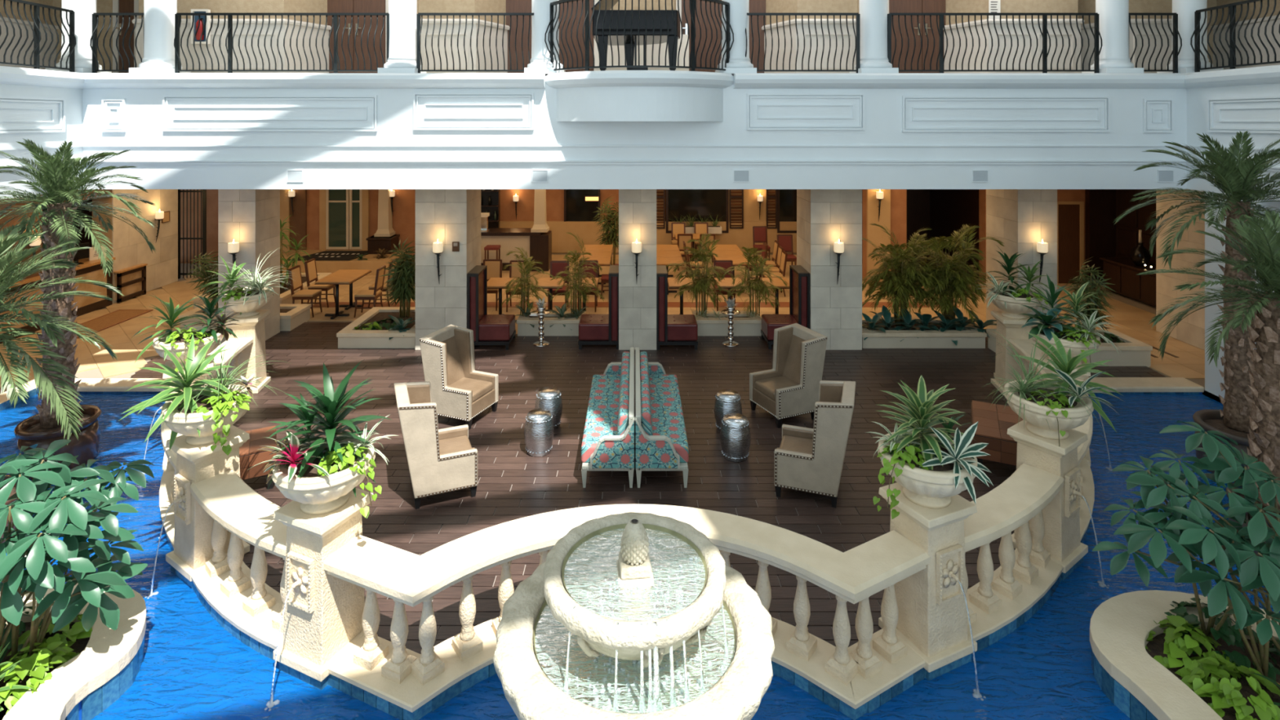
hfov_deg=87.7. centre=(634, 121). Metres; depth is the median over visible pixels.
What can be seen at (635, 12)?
grand piano
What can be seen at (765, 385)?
seat cushion
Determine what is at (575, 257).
areca palm
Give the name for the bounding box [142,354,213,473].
pedestal
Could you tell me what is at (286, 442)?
croton
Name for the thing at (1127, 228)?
wall
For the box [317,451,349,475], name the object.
vine
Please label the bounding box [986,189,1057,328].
pillar
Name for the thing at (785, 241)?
dining chair
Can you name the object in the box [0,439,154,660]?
shrub
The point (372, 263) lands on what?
floor
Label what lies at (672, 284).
dining table
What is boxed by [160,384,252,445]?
urn
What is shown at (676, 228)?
dining chair
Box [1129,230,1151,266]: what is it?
vase
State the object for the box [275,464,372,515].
bowl
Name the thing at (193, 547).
pedestal
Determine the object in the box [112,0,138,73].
door
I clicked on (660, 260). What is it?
dining table
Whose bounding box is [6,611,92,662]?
vine
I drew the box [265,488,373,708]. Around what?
pedestal
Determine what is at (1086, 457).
pedestal
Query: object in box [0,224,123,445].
palm tree
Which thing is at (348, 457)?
vine
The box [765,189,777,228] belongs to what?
shutter
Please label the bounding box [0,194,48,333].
wall
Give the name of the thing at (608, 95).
balcony
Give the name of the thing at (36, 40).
railing
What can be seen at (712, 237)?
dining chair
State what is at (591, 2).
door
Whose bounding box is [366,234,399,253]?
block
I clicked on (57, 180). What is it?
palm tree
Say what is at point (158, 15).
column
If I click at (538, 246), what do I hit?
bar counter
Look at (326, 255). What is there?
door mat
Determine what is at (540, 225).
column
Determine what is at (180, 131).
fascia
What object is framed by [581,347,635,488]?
settee
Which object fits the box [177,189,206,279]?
iron gate
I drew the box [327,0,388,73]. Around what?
door
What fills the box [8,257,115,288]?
countertop
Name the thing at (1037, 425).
bowl
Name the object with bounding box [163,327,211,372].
vine
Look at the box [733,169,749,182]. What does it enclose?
speaker
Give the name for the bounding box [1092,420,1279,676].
shrub
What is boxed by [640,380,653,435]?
cushion
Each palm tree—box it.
[0,138,155,428]
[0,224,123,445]
[1112,130,1279,432]
[1136,209,1279,515]
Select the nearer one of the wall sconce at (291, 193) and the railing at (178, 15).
the railing at (178, 15)
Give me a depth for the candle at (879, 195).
16.22 m
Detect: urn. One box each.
[152,325,224,368]
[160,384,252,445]
[218,287,273,318]
[271,435,375,515]
[877,431,977,508]
[987,287,1043,319]
[1003,379,1093,439]
[1031,324,1101,366]
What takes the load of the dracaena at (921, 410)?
in the urn at (935, 488)
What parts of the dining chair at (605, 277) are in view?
seat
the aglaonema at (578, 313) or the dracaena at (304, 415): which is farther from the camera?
the aglaonema at (578, 313)
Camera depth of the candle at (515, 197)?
20.18 m
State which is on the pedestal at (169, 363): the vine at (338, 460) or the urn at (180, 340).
the urn at (180, 340)
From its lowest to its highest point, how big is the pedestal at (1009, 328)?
1.600 m
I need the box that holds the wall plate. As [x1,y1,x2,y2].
[452,241,459,251]
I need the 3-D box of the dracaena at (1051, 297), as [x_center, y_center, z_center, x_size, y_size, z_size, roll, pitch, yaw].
[5.159,2.328,8.265,0.757,0.821,0.683,0,0,13]
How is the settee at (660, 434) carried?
on the floor at (513, 484)
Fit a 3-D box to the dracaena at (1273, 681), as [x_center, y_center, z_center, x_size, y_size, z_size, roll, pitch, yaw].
[4.257,3.747,4.304,0.331,0.443,0.322,0,0,-12]
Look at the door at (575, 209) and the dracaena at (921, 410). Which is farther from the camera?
the door at (575, 209)
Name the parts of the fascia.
panel moulding, panel moulding, panel moulding, cornice, panel moulding, band moulding, band moulding, band moulding, panel moulding, panel moulding, cornice, panel moulding, panel moulding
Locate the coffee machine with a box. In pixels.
[480,213,489,231]
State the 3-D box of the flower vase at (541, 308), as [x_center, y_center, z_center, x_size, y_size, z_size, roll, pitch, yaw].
[-1.676,3.295,11.971,0.265,0.251,0.265,0,0,-13]
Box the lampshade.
[480,213,489,217]
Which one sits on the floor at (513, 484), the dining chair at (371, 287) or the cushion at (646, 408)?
the dining chair at (371, 287)
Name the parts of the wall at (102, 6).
chair rail, chair rail, panel moulding, panel moulding, chair rail, panel moulding, chair rail, chair rail, panel moulding, chair rail, panel moulding, chair rail, panel moulding, chair rail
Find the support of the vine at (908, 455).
in the urn at (935, 488)
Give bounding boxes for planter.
[0,582,146,719]
[1089,590,1279,719]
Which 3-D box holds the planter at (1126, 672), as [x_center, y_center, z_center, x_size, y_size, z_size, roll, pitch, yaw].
[4.829,4.150,4.489,3.015,0.700,1.978,0,0,0]
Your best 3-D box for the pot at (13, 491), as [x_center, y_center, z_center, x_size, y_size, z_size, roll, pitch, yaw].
[-6.350,4.050,6.400,0.816,0.900,0.816,0,0,0]
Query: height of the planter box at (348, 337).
0.290 m
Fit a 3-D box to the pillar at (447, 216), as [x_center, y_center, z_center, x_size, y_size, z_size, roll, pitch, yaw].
[-3.389,2.665,12.209,0.898,3.270,1.098,0,0,0]
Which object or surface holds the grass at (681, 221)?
in the window box at (688, 229)
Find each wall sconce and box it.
[28,235,40,275]
[154,208,164,241]
[227,240,239,283]
[288,189,295,213]
[389,189,395,213]
[432,239,443,281]
[512,195,519,219]
[631,240,641,280]
[757,194,763,219]
[833,239,844,280]
[875,190,884,221]
[1036,240,1048,282]
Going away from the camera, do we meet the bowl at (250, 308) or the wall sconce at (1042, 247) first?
the bowl at (250, 308)
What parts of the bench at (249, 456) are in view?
leg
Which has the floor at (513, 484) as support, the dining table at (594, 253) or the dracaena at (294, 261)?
the dining table at (594, 253)
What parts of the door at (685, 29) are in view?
casing, handle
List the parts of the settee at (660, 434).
frame, leg, arm panel, arm panel, arm moulding, arm moulding, bead trim, seat rail, leg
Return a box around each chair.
[288,265,322,317]
[304,257,335,307]
[354,265,386,317]
[368,259,398,307]
[394,381,478,509]
[419,324,498,430]
[483,259,502,311]
[505,260,528,311]
[547,260,568,311]
[577,260,598,311]
[600,274,608,298]
[671,222,685,244]
[676,233,693,270]
[682,240,703,277]
[685,247,707,292]
[693,222,708,251]
[697,233,715,266]
[713,260,736,311]
[743,242,768,284]
[749,323,827,428]
[752,226,770,261]
[755,240,779,282]
[760,245,783,277]
[762,250,787,297]
[773,380,855,507]
[777,234,796,275]
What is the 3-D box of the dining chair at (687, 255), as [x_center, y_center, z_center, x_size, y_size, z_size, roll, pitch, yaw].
[1.470,3.507,15.800,0.517,0.991,0.420,0,0,0]
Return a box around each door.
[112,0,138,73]
[319,189,369,250]
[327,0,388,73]
[506,0,531,73]
[559,0,599,72]
[564,189,599,221]
[675,0,721,72]
[749,0,765,73]
[888,0,946,73]
[1057,201,1084,283]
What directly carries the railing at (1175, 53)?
on the fascia
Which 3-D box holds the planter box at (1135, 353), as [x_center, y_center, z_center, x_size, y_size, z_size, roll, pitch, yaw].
[7.335,3.845,11.335,2.230,0.350,0.930,0,0,0]
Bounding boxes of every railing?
[0,0,75,72]
[89,13,143,73]
[173,13,389,73]
[416,13,533,73]
[544,0,733,71]
[745,13,860,73]
[887,13,1102,73]
[1128,13,1182,73]
[1190,0,1279,72]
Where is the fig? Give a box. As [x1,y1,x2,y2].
[591,195,618,265]
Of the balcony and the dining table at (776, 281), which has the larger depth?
the dining table at (776, 281)
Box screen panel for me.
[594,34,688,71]
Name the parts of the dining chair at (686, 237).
frame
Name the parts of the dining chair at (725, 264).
leg, frame, seat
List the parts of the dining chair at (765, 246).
frame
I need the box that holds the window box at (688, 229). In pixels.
[684,226,721,233]
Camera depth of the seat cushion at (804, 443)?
7.40 m
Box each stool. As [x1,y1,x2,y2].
[484,244,500,259]
[524,408,554,457]
[534,386,562,429]
[714,389,742,431]
[720,413,751,462]
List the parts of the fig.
stem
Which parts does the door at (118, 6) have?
handle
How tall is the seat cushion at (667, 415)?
0.190 m
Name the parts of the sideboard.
door, door, door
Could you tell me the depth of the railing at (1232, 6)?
9.62 m
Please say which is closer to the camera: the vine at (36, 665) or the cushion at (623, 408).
the vine at (36, 665)
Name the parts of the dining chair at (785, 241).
frame, seat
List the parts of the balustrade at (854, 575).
handrail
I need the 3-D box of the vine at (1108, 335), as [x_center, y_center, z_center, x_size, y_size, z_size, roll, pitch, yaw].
[7.950,3.686,11.351,0.827,0.242,0.756,0,0,33]
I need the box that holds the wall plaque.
[161,210,169,222]
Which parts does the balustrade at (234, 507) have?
handrail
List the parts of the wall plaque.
plate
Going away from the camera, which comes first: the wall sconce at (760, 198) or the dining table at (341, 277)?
the dining table at (341, 277)
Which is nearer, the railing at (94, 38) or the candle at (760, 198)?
the railing at (94, 38)
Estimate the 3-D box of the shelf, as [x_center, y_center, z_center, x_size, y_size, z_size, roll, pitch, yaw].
[-4.575,2.525,20.090,0.950,2.950,0.420,0,0,0]
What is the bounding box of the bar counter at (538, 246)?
[480,227,551,271]
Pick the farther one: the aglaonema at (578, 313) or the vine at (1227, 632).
the aglaonema at (578, 313)
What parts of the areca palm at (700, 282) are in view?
stem, stem, stem, stem, stem, stem, stem, stem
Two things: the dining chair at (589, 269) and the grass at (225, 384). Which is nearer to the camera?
the grass at (225, 384)
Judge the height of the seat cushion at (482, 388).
0.120 m
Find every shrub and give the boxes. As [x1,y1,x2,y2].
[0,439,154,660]
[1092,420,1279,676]
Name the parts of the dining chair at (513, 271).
leg, seat, frame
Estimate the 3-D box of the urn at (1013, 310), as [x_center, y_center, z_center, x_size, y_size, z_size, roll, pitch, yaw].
[5.660,2.725,9.930,0.720,0.350,0.720,0,0,-23]
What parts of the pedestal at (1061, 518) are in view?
relief panel, spout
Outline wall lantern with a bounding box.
[584,195,599,201]
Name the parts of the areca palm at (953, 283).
stem, stem, stem, stem, stem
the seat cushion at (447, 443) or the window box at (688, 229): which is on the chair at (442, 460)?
the seat cushion at (447, 443)
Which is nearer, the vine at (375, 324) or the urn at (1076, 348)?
the urn at (1076, 348)
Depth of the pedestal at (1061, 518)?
6.05 m
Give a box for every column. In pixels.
[44,0,111,73]
[128,0,191,73]
[373,189,395,236]
[377,0,426,73]
[524,0,565,73]
[530,189,549,232]
[715,0,756,73]
[848,0,898,73]
[1081,0,1143,73]
[1156,0,1223,73]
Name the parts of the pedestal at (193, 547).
spout, relief panel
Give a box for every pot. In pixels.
[0,475,18,542]
[13,404,102,479]
[1192,408,1255,481]
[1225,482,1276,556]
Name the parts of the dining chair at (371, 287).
seat, frame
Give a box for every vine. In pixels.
[0,605,55,679]
[0,640,79,713]
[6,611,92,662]
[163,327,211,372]
[194,389,251,455]
[219,287,255,316]
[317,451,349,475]
[320,442,382,518]
[354,321,382,329]
[362,317,412,329]
[872,441,928,519]
[1011,288,1048,323]
[1025,389,1074,446]
[1057,325,1100,363]
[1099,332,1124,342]
[1145,615,1241,684]
[1164,597,1279,680]
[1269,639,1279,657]
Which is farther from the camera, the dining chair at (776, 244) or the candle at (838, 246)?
the dining chair at (776, 244)
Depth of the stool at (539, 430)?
7.95 m
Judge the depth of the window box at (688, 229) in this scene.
20.02 m
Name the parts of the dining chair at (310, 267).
frame, seat, leg, leg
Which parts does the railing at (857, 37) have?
rail, rail, post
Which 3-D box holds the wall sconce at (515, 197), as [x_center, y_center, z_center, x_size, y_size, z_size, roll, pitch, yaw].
[-3.611,2.603,20.257,0.176,0.806,0.188,0,0,-34]
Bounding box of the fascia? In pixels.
[0,65,1279,200]
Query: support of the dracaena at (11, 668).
in the planter at (108, 662)
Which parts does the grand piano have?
leg, lid, leg, leg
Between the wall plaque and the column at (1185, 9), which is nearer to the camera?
the column at (1185, 9)
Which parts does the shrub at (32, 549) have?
stem, stem, stem, stem, stem, stem, stem, stem, stem, stem, stem, stem, stem, stem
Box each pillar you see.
[217,189,279,346]
[415,189,480,350]
[618,189,656,350]
[796,189,862,350]
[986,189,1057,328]
[1155,189,1204,350]
[1204,191,1279,403]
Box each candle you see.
[29,235,40,245]
[155,211,164,218]
[227,241,239,253]
[288,190,294,196]
[389,190,395,196]
[432,241,443,253]
[513,195,518,201]
[631,241,641,253]
[757,195,763,201]
[833,241,844,253]
[875,191,883,199]
[1036,241,1048,253]
[1138,230,1142,242]
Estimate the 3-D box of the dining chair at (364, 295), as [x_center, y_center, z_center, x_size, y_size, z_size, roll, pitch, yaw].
[-5.470,3.507,13.780,0.517,0.991,0.420,0,0,0]
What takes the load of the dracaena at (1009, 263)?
in the urn at (1013, 310)
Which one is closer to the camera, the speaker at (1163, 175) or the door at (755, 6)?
the speaker at (1163, 175)
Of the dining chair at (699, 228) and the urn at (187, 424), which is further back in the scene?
the dining chair at (699, 228)
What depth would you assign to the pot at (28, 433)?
7.84 m
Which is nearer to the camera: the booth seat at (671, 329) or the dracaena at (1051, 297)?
the dracaena at (1051, 297)
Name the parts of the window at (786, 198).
pane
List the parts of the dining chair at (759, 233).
frame, seat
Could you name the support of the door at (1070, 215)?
in the wall at (904, 212)
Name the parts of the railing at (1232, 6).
post, rail, post, rail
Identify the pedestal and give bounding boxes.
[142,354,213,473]
[148,425,249,597]
[224,309,271,393]
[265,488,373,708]
[878,482,983,699]
[991,311,1039,395]
[1007,419,1105,584]
[1040,351,1113,470]
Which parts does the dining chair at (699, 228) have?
frame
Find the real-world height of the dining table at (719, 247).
0.750 m
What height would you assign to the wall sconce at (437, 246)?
0.806 m
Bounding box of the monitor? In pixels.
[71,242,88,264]
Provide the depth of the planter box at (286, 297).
14.57 m
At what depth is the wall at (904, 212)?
16.50 m
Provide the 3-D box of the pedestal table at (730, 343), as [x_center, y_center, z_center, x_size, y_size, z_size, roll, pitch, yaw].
[1.725,3.710,11.976,0.340,0.580,0.340,0,0,0]
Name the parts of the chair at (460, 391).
panel, backrest, leg, panel, rail, leg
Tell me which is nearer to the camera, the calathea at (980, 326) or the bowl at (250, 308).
the bowl at (250, 308)
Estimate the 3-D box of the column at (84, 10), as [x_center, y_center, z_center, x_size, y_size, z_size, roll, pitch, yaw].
[-8.847,-2.240,10.620,0.580,3.000,0.580,0,0,0]
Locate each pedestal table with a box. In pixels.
[531,309,551,346]
[720,309,740,346]
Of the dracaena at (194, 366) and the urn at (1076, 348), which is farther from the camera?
the urn at (1076, 348)
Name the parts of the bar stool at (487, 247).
seat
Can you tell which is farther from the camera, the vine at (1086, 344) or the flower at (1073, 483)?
the vine at (1086, 344)
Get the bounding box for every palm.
[186,251,218,310]
[378,237,415,317]
[501,247,554,317]
[549,231,605,315]
[666,232,736,315]
[720,246,788,315]
[862,222,943,326]
[906,223,1004,321]
[1060,259,1120,331]
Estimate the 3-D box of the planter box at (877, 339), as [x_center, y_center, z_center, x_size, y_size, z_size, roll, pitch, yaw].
[5.100,3.875,12.215,2.200,0.290,0.970,0,0,0]
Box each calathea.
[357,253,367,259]
[387,315,415,339]
[862,311,888,340]
[869,305,908,329]
[892,308,933,341]
[912,312,942,331]
[928,310,964,345]
[944,306,979,330]
[964,307,996,337]
[1020,304,1079,340]
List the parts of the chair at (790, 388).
leg, rail, panel, leg, backrest, panel, leg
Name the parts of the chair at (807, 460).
leg, nailhead trim, panel, leg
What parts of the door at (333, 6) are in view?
handle, casing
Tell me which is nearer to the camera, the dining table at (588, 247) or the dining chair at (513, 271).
the dining chair at (513, 271)
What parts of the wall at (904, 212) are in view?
wall panel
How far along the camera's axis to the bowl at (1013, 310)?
9.72 m
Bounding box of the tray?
[528,312,537,315]
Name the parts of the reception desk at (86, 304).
stone panel, stone panel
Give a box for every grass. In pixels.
[145,340,288,428]
[202,247,293,302]
[668,215,685,222]
[678,214,702,226]
[697,216,711,222]
[708,215,721,226]
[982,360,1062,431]
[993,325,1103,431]
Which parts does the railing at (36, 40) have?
rail, post, rail, post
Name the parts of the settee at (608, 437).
leg, seat rail, bead trim, arm moulding, arm panel, arm panel, arm moulding, leg, frame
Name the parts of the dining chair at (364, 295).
leg, seat, frame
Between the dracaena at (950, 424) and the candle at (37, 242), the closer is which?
the dracaena at (950, 424)
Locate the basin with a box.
[542,511,725,660]
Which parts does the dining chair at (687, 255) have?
frame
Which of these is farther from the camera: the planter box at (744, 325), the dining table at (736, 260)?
the dining table at (736, 260)
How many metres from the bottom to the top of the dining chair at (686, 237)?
0.991 m
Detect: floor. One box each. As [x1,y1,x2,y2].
[0,253,1221,653]
[282,249,408,275]
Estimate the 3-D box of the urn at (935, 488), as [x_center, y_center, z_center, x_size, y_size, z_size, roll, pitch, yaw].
[2.260,2.725,5.160,0.720,0.350,0.720,0,0,26]
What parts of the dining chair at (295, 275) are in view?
frame, seat, leg, leg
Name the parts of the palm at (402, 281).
stem, stem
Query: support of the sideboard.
on the floor at (513, 484)
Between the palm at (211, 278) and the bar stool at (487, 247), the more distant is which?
the bar stool at (487, 247)
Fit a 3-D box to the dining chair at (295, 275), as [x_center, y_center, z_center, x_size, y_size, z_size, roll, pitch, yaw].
[-6.810,3.507,13.800,0.517,0.991,0.420,0,0,0]
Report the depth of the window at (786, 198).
20.27 m
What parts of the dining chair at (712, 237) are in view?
frame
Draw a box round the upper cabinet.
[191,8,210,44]
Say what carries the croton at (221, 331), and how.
in the urn at (180, 340)
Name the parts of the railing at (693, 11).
post, post, rail, rail, post, post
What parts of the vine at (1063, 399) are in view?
stem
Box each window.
[666,189,728,232]
[777,189,796,232]
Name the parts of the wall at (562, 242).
panel, panel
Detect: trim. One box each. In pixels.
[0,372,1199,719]
[0,377,169,404]
[1042,377,1204,391]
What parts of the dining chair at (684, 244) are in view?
frame, seat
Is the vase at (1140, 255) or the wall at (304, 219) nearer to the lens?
the vase at (1140, 255)
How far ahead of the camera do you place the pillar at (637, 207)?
11.66 m
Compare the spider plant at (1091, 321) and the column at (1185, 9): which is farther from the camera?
the column at (1185, 9)
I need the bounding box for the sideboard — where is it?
[1099,257,1155,306]
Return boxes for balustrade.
[160,400,182,504]
[190,469,286,632]
[207,337,253,386]
[324,503,930,685]
[964,463,1064,625]
[1008,338,1046,381]
[1071,413,1093,498]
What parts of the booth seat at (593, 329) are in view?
seat, frame, frame, backrest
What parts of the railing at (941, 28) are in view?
post, post, rail, rail, post, post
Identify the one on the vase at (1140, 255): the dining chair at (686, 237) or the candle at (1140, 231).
the candle at (1140, 231)
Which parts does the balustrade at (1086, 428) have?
handrail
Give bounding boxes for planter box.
[177,304,217,328]
[191,272,332,308]
[280,303,311,330]
[336,306,415,348]
[516,311,586,336]
[692,311,761,336]
[862,317,986,348]
[986,328,1152,367]
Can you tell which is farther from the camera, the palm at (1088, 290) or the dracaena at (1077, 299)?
the palm at (1088, 290)
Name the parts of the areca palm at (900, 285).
stem, stem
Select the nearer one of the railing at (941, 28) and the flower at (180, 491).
the flower at (180, 491)
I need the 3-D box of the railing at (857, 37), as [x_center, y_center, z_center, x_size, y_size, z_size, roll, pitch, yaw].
[2.604,-1.222,10.441,1.877,0.965,0.168,0,0,0]
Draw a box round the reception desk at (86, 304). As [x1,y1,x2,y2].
[0,257,115,343]
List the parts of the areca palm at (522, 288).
stem, stem, stem, stem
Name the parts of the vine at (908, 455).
stem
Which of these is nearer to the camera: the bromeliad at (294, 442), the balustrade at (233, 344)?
the bromeliad at (294, 442)
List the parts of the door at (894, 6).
handle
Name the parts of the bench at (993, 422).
leg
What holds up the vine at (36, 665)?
in the planter at (108, 662)
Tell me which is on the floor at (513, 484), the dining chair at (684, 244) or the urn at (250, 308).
the dining chair at (684, 244)
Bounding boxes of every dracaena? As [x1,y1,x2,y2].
[0,642,32,711]
[119,333,235,449]
[132,293,206,362]
[177,293,238,342]
[198,255,255,314]
[266,360,391,503]
[266,392,351,490]
[280,214,310,288]
[877,374,973,470]
[924,405,974,458]
[983,244,1032,294]
[1002,260,1053,306]
[1011,332,1123,432]
[1019,274,1084,335]
[1048,282,1107,336]
[1252,672,1279,708]
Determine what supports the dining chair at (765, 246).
on the floor at (513, 484)
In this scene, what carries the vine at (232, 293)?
in the urn at (250, 308)
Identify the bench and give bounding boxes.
[239,425,276,489]
[971,400,1022,470]
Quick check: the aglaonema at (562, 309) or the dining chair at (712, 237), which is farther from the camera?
the dining chair at (712, 237)
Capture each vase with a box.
[534,297,548,312]
[724,297,737,312]
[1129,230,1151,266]
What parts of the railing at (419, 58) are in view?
post, rail, rail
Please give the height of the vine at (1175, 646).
0.272 m
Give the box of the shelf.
[480,189,500,227]
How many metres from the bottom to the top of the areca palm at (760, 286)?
1.397 m
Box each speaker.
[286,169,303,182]
[531,169,547,182]
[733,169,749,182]
[972,169,988,182]
[1157,169,1173,182]
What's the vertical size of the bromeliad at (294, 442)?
0.473 m
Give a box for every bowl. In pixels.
[154,338,222,368]
[164,404,249,445]
[220,295,271,318]
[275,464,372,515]
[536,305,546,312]
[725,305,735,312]
[881,461,973,508]
[988,297,1039,319]
[1006,399,1090,439]
[1033,337,1098,366]
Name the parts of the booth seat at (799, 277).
frame, seat, frame, backrest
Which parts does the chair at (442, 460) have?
leg, panel, nailhead trim, leg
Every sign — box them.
[88,245,106,261]
[988,0,1000,18]
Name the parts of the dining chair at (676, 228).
seat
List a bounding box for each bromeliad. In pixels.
[249,430,334,481]
[919,422,993,505]
[1046,368,1123,408]
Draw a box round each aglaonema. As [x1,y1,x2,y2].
[515,302,533,327]
[547,302,577,330]
[563,306,588,319]
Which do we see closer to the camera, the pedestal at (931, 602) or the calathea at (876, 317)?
the pedestal at (931, 602)
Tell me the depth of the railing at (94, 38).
10.48 m
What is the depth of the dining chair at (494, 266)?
14.51 m
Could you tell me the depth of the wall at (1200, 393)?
9.90 m
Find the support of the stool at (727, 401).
on the floor at (513, 484)
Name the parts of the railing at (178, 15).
post, post, rail, rail, post, post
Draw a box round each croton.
[208,310,241,341]
[235,374,261,399]
[256,431,306,484]
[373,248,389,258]
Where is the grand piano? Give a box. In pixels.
[591,0,679,71]
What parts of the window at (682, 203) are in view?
pane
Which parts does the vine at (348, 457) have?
stem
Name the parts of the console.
panel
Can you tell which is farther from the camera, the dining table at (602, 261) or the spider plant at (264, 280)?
the dining table at (602, 261)
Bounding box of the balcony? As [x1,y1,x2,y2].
[545,70,733,121]
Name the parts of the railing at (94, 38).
post, rail, rail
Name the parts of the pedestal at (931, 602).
relief panel, spout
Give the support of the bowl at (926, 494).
on the urn at (935, 488)
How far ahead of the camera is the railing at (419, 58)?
10.48 m
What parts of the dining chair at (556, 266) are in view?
leg, seat, frame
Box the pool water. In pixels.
[0,394,1279,719]
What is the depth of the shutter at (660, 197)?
20.24 m
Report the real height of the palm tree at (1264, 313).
2.850 m
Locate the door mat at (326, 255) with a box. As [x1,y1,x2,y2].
[288,250,368,260]
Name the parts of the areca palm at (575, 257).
stem, stem, stem, stem, stem, stem, stem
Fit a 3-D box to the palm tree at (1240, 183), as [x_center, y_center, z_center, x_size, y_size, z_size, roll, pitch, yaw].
[7.055,1.852,7.935,2.236,3.510,2.114,0,0,25]
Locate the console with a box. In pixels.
[113,263,147,303]
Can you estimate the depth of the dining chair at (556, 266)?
14.36 m
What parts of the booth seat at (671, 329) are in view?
backrest, frame, frame, seat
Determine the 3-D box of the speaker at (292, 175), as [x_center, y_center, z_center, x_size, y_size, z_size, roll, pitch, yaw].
[-5.243,0.845,10.297,0.250,0.190,0.026,0,0,0]
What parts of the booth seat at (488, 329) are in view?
backrest, frame, frame, seat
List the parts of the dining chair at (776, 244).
seat, frame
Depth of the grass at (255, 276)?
10.03 m
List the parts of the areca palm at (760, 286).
stem, stem, stem, stem, stem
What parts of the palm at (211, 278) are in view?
stem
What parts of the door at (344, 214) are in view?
pane, pane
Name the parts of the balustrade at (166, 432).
handrail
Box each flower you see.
[177,487,185,511]
[291,567,308,595]
[942,560,959,587]
[1070,480,1077,503]
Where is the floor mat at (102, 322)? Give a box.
[72,309,153,337]
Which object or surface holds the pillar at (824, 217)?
on the floor at (513, 484)
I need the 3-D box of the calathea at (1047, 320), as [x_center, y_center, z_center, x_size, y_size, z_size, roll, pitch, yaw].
[5.004,2.468,8.081,0.586,0.412,0.599,0,0,20]
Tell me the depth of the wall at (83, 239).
14.62 m
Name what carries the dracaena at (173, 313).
in the urn at (180, 340)
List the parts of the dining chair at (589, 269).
frame, leg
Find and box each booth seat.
[466,265,515,350]
[577,265,618,349]
[656,265,697,350]
[760,265,809,349]
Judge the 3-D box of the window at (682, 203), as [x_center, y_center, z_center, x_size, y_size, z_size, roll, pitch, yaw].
[1.900,2.215,20.295,1.900,2.350,0.110,0,0,0]
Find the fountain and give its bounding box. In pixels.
[493,511,774,719]
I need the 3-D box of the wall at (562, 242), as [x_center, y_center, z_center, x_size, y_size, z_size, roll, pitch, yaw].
[2.700,2.570,20.480,20.600,3.060,0.440,0,0,0]
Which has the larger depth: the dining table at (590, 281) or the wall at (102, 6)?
the dining table at (590, 281)
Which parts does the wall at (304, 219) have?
panel, post, panel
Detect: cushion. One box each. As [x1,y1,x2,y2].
[439,435,471,453]
[448,377,493,402]
[581,374,620,462]
[617,380,629,435]
[618,351,630,399]
[640,351,650,396]
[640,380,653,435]
[648,374,688,462]
[755,375,797,400]
[779,435,813,453]
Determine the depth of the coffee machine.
17.95 m
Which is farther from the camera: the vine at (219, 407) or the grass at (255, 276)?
the grass at (255, 276)
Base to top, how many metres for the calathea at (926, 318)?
0.545 m
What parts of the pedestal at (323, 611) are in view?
spout, relief panel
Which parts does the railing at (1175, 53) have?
rail, rail, post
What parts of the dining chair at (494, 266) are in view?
frame, leg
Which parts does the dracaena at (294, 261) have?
stem, stem, stem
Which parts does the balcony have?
cornice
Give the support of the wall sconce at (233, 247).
attached to the pillar at (251, 218)
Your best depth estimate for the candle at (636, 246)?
11.46 m
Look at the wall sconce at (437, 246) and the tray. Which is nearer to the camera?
the wall sconce at (437, 246)
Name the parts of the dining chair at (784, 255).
seat, frame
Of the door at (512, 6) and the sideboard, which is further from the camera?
the sideboard
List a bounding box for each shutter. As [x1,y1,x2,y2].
[656,189,665,228]
[728,189,743,228]
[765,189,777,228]
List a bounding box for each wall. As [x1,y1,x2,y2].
[0,0,53,25]
[0,0,1279,73]
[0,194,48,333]
[63,189,111,202]
[71,199,92,260]
[92,189,177,303]
[180,189,415,262]
[499,189,796,253]
[862,189,1115,285]
[1115,189,1157,264]
[1199,390,1219,402]
[1216,0,1279,25]
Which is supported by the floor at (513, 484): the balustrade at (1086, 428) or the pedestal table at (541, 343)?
the pedestal table at (541, 343)
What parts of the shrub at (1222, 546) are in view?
stem, stem, stem, stem, stem, stem, stem, stem, stem, stem, stem, stem, stem, stem, stem, stem, stem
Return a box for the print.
[991,1,997,13]
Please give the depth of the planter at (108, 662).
4.67 m
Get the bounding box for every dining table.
[314,269,371,319]
[487,277,517,314]
[535,277,566,310]
[568,277,599,314]
[577,257,611,292]
[579,250,612,284]
[582,244,613,277]
[656,244,679,276]
[656,250,681,257]
[656,257,684,294]
[667,277,695,314]
[674,233,700,262]
[707,244,740,250]
[711,250,745,257]
[714,257,752,292]
[714,277,744,301]
[760,277,789,314]
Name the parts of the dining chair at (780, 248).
seat, frame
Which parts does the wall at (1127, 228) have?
panel, panel, panel, panel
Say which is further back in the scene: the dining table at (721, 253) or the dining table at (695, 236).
the dining table at (695, 236)
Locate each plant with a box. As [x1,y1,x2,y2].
[237,271,288,306]
[337,414,397,464]
[692,307,711,319]
[703,307,725,319]
[741,310,763,319]
[866,421,926,461]
[975,271,1019,308]
[1053,310,1126,354]
[1174,656,1279,719]
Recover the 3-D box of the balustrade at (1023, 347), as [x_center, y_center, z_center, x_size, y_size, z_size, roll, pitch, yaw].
[5.482,3.562,8.982,0.402,0.755,1.597,0,0,14]
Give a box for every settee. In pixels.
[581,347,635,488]
[635,347,688,488]

